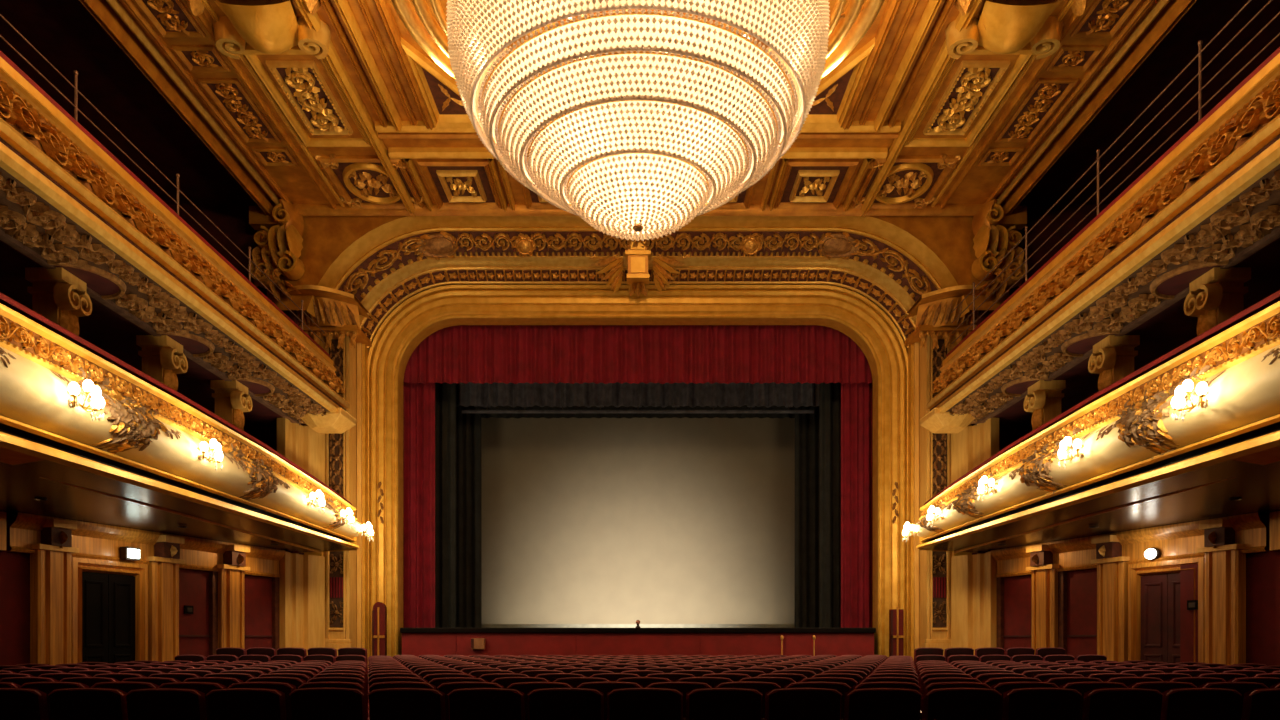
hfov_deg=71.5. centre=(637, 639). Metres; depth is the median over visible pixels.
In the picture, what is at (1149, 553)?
diffuser
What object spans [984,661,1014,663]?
seat
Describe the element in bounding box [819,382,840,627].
curtain
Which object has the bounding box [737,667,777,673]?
seat
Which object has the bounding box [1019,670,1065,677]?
seat
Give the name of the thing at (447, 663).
seat
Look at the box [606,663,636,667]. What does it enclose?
seat
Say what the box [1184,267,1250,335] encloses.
pier
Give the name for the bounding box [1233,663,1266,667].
seat
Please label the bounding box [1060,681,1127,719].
seat
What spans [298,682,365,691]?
seat
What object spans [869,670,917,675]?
seat
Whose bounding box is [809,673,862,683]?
seat
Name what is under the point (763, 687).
seat
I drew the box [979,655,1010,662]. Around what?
seat
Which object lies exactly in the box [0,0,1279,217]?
ceiling
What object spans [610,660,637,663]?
seat
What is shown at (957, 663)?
seat
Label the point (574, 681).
seat
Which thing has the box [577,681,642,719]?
seat
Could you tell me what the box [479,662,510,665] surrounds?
seat
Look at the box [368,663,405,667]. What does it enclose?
seat
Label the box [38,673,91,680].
seat
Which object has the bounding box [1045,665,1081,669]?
seat
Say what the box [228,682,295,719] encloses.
seat
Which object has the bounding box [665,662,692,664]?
seat
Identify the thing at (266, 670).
seat
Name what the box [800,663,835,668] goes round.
seat
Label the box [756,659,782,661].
seat
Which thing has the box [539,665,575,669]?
seat
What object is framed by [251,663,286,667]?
seat
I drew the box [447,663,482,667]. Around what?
seat
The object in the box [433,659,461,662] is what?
seat
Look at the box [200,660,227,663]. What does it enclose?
seat
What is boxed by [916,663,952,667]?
seat
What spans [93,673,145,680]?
seat
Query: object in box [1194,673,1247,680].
seat
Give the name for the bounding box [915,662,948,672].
seat
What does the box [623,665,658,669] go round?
seat
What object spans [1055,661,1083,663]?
seat
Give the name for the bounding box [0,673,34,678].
seat
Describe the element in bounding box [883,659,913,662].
seat
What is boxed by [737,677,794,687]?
seat
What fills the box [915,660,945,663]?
seat
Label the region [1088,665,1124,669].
seat
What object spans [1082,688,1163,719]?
seat
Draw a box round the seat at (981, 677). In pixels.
[974,673,1025,681]
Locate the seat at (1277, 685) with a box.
[1270,683,1279,687]
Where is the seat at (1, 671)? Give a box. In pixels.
[0,670,14,672]
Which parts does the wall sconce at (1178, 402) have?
bulb, bulb, bulb, bulb, arm, arm, arm, bulb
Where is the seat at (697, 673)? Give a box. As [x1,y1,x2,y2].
[670,670,713,676]
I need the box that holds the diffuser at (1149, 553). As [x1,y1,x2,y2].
[1144,549,1156,558]
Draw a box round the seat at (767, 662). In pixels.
[747,660,774,663]
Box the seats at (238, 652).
[216,647,1064,683]
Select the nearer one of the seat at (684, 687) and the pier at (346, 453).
the seat at (684, 687)
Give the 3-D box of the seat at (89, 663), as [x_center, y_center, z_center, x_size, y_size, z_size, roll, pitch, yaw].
[-8.427,0.777,14.013,0.546,0.882,0.655,0,1,0]
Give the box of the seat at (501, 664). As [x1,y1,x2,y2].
[487,663,519,667]
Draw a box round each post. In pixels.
[780,635,783,654]
[812,635,815,655]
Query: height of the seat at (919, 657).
0.882 m
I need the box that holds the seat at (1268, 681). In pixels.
[1227,677,1279,687]
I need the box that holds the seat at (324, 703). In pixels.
[289,687,367,719]
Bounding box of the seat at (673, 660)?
[660,659,685,661]
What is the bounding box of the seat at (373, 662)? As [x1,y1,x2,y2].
[368,662,402,665]
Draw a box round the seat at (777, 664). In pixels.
[763,663,795,667]
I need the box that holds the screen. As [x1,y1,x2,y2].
[481,417,794,623]
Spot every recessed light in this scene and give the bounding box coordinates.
[34,497,46,500]
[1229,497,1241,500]
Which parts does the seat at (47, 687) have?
backrest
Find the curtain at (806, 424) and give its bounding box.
[795,406,818,627]
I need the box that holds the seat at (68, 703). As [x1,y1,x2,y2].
[48,688,127,719]
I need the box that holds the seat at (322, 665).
[291,663,327,667]
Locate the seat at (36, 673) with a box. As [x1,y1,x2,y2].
[19,670,65,676]
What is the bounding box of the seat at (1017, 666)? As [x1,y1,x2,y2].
[1003,665,1040,669]
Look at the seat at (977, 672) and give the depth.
10.02 m
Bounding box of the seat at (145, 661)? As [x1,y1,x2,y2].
[130,660,158,663]
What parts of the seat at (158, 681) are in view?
backrest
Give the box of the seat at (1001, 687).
[991,681,1059,719]
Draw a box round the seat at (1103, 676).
[1085,673,1137,680]
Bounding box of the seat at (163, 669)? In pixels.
[141,667,180,672]
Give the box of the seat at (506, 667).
[496,665,531,669]
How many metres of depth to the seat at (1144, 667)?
11.85 m
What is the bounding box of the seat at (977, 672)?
[967,670,1015,677]
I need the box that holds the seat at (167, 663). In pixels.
[150,662,181,665]
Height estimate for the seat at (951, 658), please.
0.882 m
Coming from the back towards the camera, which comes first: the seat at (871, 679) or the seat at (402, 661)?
the seat at (402, 661)
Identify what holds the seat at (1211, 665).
on the floor
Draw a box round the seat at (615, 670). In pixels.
[600,668,638,672]
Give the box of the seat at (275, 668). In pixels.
[243,665,280,670]
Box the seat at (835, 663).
[808,662,840,665]
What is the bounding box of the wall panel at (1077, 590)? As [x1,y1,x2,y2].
[1058,569,1096,660]
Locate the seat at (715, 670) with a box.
[691,667,729,672]
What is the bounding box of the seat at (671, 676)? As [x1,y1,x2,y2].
[644,673,695,681]
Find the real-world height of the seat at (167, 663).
0.882 m
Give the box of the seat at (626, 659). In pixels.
[615,658,634,660]
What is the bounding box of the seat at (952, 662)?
[949,661,979,663]
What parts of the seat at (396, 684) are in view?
backrest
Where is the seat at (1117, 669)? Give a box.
[1102,667,1142,672]
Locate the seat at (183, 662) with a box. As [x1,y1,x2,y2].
[164,661,191,663]
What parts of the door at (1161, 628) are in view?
red panel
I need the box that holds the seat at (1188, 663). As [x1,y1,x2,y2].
[1174,662,1202,664]
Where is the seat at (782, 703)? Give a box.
[762,688,841,719]
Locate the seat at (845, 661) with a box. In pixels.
[820,659,848,662]
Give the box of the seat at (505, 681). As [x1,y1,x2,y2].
[492,677,549,687]
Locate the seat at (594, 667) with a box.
[581,665,617,669]
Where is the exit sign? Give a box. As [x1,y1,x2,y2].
[120,547,139,560]
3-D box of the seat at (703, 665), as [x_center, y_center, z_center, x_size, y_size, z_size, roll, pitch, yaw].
[0.897,0.782,13.096,0.546,0.882,0.655,0,-1,0]
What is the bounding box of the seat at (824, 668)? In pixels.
[791,665,829,670]
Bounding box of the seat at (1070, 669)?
[1056,667,1096,673]
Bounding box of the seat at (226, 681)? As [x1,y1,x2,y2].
[183,677,242,687]
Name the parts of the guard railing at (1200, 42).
post, post, post, post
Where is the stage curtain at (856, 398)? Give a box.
[841,382,872,627]
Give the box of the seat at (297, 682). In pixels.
[246,677,305,688]
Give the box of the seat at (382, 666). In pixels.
[368,665,408,669]
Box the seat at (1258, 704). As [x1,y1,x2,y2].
[1241,688,1279,719]
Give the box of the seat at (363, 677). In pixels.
[313,673,368,716]
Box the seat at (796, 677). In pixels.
[755,673,806,681]
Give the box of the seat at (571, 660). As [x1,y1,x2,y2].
[563,659,589,661]
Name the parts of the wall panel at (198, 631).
dado rail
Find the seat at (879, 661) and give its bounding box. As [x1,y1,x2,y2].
[853,659,881,663]
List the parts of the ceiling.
sunk border panel, long moulding, long moulding, sunk border panel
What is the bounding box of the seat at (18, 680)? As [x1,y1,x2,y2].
[0,677,58,685]
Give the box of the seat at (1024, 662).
[1020,660,1048,663]
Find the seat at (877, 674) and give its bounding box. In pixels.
[864,673,917,679]
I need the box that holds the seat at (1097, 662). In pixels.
[1089,661,1116,663]
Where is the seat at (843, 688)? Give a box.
[784,682,850,719]
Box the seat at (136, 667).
[116,665,154,669]
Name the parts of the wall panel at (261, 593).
dado rail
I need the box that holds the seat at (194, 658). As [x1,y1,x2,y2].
[174,655,205,661]
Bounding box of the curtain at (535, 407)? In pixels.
[481,405,794,418]
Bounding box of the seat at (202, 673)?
[169,670,213,676]
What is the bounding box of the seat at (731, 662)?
[713,661,739,663]
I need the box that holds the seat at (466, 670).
[460,667,500,673]
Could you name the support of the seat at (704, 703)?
on the floor
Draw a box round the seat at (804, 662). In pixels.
[782,661,809,663]
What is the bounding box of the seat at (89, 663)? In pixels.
[76,662,108,664]
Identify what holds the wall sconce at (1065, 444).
attached to the balcony at (1140, 467)
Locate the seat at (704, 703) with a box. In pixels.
[683,688,762,719]
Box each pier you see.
[25,267,91,335]
[136,335,187,390]
[210,380,251,430]
[304,335,368,658]
[907,335,971,660]
[1024,380,1065,430]
[1088,335,1139,390]
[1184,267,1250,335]
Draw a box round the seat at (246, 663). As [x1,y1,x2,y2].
[224,662,255,665]
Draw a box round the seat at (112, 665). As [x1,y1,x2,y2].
[96,664,126,667]
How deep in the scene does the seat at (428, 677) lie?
9.05 m
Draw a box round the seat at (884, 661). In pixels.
[882,661,913,663]
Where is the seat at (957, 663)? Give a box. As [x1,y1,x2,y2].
[951,662,985,665]
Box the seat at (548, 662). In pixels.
[542,661,568,663]
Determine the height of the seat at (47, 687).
0.882 m
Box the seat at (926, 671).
[917,670,965,685]
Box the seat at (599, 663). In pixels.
[589,662,618,664]
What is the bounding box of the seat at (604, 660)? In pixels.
[595,659,621,661]
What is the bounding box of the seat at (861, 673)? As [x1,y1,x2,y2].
[818,670,866,679]
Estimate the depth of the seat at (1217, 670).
10.91 m
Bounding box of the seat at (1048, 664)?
[1034,663,1068,667]
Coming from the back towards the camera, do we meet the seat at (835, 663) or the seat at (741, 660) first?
the seat at (741, 660)
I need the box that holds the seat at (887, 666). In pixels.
[874,665,914,669]
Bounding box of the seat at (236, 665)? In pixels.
[212,664,246,667]
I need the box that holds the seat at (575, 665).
[566,664,597,667]
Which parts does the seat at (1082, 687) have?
backrest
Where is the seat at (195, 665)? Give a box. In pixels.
[174,664,207,667]
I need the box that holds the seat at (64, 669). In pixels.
[50,667,90,672]
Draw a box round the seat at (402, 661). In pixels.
[400,659,428,663]
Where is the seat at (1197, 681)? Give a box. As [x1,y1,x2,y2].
[1167,677,1226,687]
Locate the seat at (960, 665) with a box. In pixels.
[955,663,991,668]
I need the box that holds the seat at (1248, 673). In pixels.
[1220,670,1265,676]
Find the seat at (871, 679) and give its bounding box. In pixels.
[859,677,918,684]
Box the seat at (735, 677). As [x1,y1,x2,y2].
[700,673,750,681]
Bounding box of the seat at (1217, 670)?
[1195,667,1235,672]
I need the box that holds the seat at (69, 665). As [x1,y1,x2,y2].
[56,664,87,666]
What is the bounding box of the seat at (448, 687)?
[437,682,503,719]
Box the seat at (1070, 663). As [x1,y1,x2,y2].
[1064,662,1095,665]
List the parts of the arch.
frame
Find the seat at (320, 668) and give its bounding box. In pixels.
[285,665,324,671]
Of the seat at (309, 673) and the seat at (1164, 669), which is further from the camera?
the seat at (1164, 669)
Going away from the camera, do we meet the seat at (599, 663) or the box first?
the seat at (599, 663)
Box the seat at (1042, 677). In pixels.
[1031,673,1083,681]
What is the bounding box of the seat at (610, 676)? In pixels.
[589,673,640,680]
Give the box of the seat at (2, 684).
[0,682,20,687]
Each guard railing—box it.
[0,14,324,342]
[951,0,1279,343]
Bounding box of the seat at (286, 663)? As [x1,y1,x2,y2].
[259,662,291,665]
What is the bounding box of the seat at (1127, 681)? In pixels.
[1103,677,1162,686]
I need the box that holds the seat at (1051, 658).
[1043,655,1074,661]
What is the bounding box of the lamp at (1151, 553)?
[1144,547,1160,559]
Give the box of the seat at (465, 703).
[448,688,524,719]
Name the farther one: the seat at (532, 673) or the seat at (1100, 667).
the seat at (1100, 667)
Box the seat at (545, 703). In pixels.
[528,688,603,719]
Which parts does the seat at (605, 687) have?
backrest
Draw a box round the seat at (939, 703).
[923,688,1001,719]
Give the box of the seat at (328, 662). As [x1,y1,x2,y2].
[302,660,332,664]
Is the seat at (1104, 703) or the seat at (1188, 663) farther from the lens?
the seat at (1188, 663)
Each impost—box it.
[281,285,371,348]
[904,285,994,348]
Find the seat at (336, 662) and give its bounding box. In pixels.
[333,662,368,690]
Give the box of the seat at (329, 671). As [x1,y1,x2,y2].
[318,670,368,709]
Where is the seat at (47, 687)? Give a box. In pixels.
[19,682,88,719]
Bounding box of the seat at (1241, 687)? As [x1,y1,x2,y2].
[1198,682,1267,719]
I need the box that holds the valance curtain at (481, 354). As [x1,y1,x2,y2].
[403,325,872,383]
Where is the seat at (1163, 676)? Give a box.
[1138,673,1191,680]
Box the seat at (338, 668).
[323,667,368,702]
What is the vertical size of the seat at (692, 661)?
0.882 m
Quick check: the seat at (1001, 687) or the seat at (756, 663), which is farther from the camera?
the seat at (756, 663)
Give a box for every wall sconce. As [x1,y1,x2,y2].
[67,379,104,420]
[197,439,222,470]
[306,490,324,513]
[338,508,353,528]
[358,522,373,541]
[902,522,917,541]
[926,505,943,526]
[977,476,997,501]
[1058,436,1083,468]
[1171,379,1208,420]
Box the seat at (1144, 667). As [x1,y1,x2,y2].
[1129,665,1166,669]
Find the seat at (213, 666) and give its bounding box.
[199,665,237,669]
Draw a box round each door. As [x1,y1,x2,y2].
[72,557,147,663]
[372,602,386,655]
[889,607,903,655]
[1128,557,1203,663]
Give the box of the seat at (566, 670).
[554,668,592,672]
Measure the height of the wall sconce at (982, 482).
0.439 m
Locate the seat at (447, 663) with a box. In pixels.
[441,662,473,665]
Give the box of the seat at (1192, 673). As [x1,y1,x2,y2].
[1170,670,1215,676]
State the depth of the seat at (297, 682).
8.15 m
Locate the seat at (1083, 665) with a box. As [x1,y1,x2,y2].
[1074,664,1107,667]
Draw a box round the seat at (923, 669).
[918,668,961,672]
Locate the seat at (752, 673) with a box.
[721,670,766,676]
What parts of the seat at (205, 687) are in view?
backrest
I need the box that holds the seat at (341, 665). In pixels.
[325,665,368,698]
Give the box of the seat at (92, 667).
[75,665,112,669]
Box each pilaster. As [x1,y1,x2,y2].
[30,519,78,664]
[146,535,184,661]
[217,544,249,648]
[277,418,324,654]
[951,418,998,654]
[1026,544,1058,654]
[1091,535,1129,661]
[1197,519,1245,665]
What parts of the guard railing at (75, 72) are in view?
post, post, post, post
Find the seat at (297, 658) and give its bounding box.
[271,655,302,662]
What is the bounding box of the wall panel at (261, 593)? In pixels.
[245,576,278,654]
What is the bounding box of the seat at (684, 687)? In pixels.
[646,682,711,716]
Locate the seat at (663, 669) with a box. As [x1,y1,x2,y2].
[645,667,684,672]
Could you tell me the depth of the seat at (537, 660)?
15.58 m
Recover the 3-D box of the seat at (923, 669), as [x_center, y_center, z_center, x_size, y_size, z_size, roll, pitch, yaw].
[3.719,0.777,11.218,0.546,0.882,0.655,0,1,0]
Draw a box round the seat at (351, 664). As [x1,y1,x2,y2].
[330,663,368,692]
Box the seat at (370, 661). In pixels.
[368,661,400,663]
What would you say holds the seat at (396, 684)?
on the floor
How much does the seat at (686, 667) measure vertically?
0.882 m
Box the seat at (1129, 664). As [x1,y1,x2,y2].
[1113,663,1147,666]
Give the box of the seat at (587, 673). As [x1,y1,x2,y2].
[571,670,613,676]
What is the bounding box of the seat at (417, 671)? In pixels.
[414,667,455,674]
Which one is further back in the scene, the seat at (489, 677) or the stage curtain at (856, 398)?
the stage curtain at (856, 398)
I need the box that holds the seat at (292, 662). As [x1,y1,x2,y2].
[268,660,298,663]
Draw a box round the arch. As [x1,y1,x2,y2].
[307,216,968,656]
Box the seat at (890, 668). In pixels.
[871,667,915,671]
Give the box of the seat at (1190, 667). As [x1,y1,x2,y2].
[1173,665,1210,669]
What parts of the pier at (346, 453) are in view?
carved panel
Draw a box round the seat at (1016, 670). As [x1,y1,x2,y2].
[1008,667,1050,673]
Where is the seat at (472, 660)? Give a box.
[467,659,493,661]
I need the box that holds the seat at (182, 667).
[159,665,195,669]
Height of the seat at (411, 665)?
0.882 m
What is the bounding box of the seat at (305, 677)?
[258,673,310,682]
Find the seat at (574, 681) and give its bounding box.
[552,677,609,687]
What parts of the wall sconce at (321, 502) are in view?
bulb, bulb, bulb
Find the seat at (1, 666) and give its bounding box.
[0,665,27,669]
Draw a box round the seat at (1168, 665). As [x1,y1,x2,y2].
[1155,664,1186,666]
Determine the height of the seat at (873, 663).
0.882 m
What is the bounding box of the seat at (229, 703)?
[206,688,285,719]
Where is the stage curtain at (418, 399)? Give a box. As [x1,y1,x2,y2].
[403,382,434,627]
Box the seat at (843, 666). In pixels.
[833,665,872,672]
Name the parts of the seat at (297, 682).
backrest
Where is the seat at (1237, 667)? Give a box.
[1216,665,1253,669]
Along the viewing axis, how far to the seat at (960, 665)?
12.79 m
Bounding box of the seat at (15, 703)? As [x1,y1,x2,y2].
[0,688,48,719]
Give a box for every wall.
[0,205,303,664]
[267,216,1008,340]
[972,205,1279,665]
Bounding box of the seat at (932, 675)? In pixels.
[919,673,972,692]
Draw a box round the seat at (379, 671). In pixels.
[367,670,415,692]
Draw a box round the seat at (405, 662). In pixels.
[402,661,431,664]
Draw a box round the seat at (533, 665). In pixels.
[526,664,557,667]
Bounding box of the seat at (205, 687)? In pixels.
[158,682,226,719]
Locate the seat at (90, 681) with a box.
[59,677,118,687]
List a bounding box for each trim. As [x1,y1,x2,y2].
[0,511,5,550]
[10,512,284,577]
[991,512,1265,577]
[1270,511,1279,550]
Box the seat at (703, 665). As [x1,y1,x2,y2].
[685,663,716,667]
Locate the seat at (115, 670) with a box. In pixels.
[94,668,134,672]
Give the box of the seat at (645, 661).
[645,661,671,662]
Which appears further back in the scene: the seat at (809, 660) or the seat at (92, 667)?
the seat at (809, 660)
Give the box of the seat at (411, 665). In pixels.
[407,663,443,668]
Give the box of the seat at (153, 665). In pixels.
[134,664,167,667]
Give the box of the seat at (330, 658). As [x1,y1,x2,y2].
[304,655,335,662]
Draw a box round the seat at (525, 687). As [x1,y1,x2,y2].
[507,682,572,719]
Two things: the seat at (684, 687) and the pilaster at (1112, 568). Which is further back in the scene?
the pilaster at (1112, 568)
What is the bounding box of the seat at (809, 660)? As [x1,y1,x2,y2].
[788,659,815,661]
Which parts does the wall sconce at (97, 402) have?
arm, bulb, arm, arm, bulb, bulb, bulb, bulb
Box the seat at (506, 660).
[499,659,524,661]
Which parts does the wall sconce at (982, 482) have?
bulb, bulb, bulb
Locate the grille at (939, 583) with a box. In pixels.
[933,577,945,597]
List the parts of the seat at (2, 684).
backrest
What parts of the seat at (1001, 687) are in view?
backrest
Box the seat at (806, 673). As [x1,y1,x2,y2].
[770,670,815,677]
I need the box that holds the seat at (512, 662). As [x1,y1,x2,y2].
[507,661,534,663]
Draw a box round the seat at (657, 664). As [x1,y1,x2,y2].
[645,663,676,666]
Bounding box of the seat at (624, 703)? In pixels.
[607,688,682,719]
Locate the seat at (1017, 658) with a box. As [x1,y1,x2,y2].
[1010,655,1041,661]
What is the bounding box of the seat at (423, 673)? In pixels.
[418,670,466,678]
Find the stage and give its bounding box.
[400,628,875,656]
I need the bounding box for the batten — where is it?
[462,405,813,412]
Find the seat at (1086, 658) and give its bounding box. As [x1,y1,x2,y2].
[1075,655,1106,661]
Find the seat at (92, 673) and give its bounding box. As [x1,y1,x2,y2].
[69,670,113,676]
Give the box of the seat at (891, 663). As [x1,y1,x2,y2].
[877,663,914,666]
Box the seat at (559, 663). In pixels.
[553,662,583,664]
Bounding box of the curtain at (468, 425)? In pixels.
[456,405,481,627]
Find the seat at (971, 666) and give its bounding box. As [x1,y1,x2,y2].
[959,665,997,669]
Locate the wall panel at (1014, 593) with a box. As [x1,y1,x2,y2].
[997,576,1030,654]
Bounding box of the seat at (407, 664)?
[405,662,437,666]
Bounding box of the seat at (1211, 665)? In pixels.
[1193,663,1226,667]
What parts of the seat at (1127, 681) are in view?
backrest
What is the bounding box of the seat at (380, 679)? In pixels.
[368,677,427,685]
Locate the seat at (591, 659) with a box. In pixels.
[583,658,603,660]
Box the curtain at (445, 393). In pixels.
[435,382,455,627]
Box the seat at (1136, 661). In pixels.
[1123,660,1151,662]
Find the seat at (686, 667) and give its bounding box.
[667,665,702,669]
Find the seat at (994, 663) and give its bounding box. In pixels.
[991,662,1022,665]
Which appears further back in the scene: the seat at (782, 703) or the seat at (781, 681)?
the seat at (781, 681)
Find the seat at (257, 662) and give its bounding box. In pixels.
[233,661,262,663]
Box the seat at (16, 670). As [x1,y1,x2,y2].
[2,668,42,672]
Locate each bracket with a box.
[248,199,304,301]
[971,199,1027,300]
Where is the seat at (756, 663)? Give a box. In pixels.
[738,662,765,665]
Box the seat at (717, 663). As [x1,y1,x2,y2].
[701,662,729,665]
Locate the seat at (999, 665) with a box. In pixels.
[996,663,1030,667]
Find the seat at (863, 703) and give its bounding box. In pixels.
[841,688,921,719]
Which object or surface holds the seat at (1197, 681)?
on the floor
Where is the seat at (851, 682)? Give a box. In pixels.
[798,677,857,690]
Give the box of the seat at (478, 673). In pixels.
[469,670,514,677]
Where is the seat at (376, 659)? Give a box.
[369,659,399,661]
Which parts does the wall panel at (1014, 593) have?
dado rail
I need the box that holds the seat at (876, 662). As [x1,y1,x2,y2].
[850,661,879,664]
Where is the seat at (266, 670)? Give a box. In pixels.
[232,667,274,673]
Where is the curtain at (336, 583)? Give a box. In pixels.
[330,577,342,597]
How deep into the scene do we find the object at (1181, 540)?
15.68 m
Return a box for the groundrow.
[482,624,794,627]
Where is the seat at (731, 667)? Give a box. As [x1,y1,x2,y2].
[710,665,744,669]
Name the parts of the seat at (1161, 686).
backrest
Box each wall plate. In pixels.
[184,605,193,613]
[1187,600,1197,609]
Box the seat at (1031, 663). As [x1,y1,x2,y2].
[1027,662,1058,665]
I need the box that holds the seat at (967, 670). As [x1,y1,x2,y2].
[962,667,1004,673]
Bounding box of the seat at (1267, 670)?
[1241,667,1279,672]
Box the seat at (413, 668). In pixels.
[410,665,449,672]
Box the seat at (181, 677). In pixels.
[149,673,201,681]
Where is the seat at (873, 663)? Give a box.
[844,662,877,666]
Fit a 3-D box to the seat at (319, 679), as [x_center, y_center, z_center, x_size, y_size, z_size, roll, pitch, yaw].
[-2.776,0.781,8.450,0.546,0.882,0.655,0,0,0]
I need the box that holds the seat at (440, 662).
[438,661,466,663]
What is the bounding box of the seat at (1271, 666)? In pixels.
[1257,665,1279,667]
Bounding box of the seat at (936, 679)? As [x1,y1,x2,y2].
[920,677,981,710]
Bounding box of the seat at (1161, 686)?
[1128,681,1196,692]
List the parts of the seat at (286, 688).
backrest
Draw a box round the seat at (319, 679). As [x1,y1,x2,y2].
[307,677,369,719]
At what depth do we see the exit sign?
15.46 m
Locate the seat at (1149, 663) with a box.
[1136,662,1167,664]
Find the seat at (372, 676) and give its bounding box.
[369,673,421,679]
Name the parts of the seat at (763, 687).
backrest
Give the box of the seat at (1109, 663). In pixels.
[1100,662,1129,664]
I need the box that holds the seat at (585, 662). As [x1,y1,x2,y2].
[576,661,602,663]
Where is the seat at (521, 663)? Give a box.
[516,662,546,665]
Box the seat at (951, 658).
[947,655,978,662]
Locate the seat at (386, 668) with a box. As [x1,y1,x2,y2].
[368,667,412,672]
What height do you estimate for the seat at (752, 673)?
0.882 m
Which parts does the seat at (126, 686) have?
backrest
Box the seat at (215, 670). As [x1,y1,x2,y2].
[186,668,228,672]
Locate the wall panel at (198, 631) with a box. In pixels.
[179,569,217,660]
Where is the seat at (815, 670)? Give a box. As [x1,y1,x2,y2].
[782,667,823,673]
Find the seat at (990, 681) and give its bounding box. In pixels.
[982,677,1041,686]
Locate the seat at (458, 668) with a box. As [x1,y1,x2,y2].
[454,665,491,670]
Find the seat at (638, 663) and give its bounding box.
[626,662,655,664]
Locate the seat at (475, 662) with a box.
[472,661,499,663]
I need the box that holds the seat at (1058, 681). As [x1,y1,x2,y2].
[1043,677,1102,686]
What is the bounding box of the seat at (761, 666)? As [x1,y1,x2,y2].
[750,665,786,669]
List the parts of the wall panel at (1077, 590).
dado rail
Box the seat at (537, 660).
[531,659,557,661]
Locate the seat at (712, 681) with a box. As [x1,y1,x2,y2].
[675,677,733,687]
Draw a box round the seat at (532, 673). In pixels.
[519,670,564,676]
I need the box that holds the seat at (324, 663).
[296,662,329,665]
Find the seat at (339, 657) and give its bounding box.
[335,655,368,681]
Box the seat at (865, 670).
[826,667,869,675]
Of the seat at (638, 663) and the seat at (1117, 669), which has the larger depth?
the seat at (638, 663)
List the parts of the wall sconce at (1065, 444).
bulb, bulb, bulb, bulb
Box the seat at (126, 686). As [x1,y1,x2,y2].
[90,681,158,692]
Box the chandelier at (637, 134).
[391,0,884,240]
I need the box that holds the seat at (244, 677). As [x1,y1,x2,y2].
[203,673,255,681]
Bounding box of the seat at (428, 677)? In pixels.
[423,673,475,681]
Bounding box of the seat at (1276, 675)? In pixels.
[1250,673,1279,677]
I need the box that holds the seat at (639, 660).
[628,659,653,661]
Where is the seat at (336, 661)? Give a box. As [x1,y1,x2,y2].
[335,661,368,686]
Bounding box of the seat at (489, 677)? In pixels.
[479,673,530,681]
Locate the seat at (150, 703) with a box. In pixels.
[125,688,206,719]
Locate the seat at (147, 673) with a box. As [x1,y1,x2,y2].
[119,670,163,676]
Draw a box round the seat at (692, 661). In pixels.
[679,660,705,663]
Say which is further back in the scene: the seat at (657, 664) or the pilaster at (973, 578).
the pilaster at (973, 578)
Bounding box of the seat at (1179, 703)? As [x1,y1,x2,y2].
[1160,688,1241,719]
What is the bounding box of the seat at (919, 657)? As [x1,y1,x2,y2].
[914,655,945,667]
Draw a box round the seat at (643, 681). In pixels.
[615,677,672,687]
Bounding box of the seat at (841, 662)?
[816,661,844,664]
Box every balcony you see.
[0,50,355,432]
[0,292,362,552]
[913,290,1279,552]
[920,47,1279,432]
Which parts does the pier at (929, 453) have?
carved panel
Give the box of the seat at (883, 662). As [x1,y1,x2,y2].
[879,662,913,665]
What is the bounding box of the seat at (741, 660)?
[724,659,750,661]
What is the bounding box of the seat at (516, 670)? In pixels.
[507,667,546,673]
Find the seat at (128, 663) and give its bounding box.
[114,662,146,664]
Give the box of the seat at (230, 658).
[206,655,238,661]
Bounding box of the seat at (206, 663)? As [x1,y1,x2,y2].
[186,662,218,665]
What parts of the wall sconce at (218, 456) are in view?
bulb, bulb, bulb, bulb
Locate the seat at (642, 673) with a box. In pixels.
[621,670,663,676]
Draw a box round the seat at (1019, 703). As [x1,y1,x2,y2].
[1002,688,1081,719]
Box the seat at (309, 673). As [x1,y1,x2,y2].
[268,670,315,677]
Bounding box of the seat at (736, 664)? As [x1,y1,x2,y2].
[724,663,756,667]
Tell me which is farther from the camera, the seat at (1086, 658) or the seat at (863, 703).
the seat at (1086, 658)
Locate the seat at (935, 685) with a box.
[920,682,990,719]
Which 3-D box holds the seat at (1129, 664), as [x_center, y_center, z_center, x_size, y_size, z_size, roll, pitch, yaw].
[7.111,0.783,13.082,0.546,0.882,0.655,0,-1,0]
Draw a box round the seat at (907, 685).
[853,682,920,691]
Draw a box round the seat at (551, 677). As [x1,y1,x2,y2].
[535,673,585,681]
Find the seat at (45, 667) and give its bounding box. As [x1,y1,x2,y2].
[31,665,67,669]
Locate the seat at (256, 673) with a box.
[220,670,266,676]
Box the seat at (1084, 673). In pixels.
[1069,670,1115,676]
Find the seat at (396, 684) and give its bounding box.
[368,681,435,691]
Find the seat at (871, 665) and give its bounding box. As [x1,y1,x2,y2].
[840,664,875,669]
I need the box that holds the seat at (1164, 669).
[1148,667,1188,672]
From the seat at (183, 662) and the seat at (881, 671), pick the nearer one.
the seat at (881, 671)
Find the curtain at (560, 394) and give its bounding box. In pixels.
[456,382,818,407]
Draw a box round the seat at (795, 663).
[771,662,802,665]
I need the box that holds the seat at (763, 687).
[715,681,780,717]
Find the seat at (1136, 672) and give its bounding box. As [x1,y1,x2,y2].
[1118,670,1164,675]
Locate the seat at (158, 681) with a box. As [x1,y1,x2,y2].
[122,677,180,685]
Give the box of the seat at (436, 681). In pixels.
[428,677,487,689]
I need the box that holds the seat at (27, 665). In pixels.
[17,664,48,667]
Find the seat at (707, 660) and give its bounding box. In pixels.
[694,659,718,661]
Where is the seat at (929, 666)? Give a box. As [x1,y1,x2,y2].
[916,665,955,676]
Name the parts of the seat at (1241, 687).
backrest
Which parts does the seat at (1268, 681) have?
backrest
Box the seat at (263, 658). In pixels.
[239,655,270,661]
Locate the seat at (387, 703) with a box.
[367,688,444,719]
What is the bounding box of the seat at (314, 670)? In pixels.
[277,668,319,674]

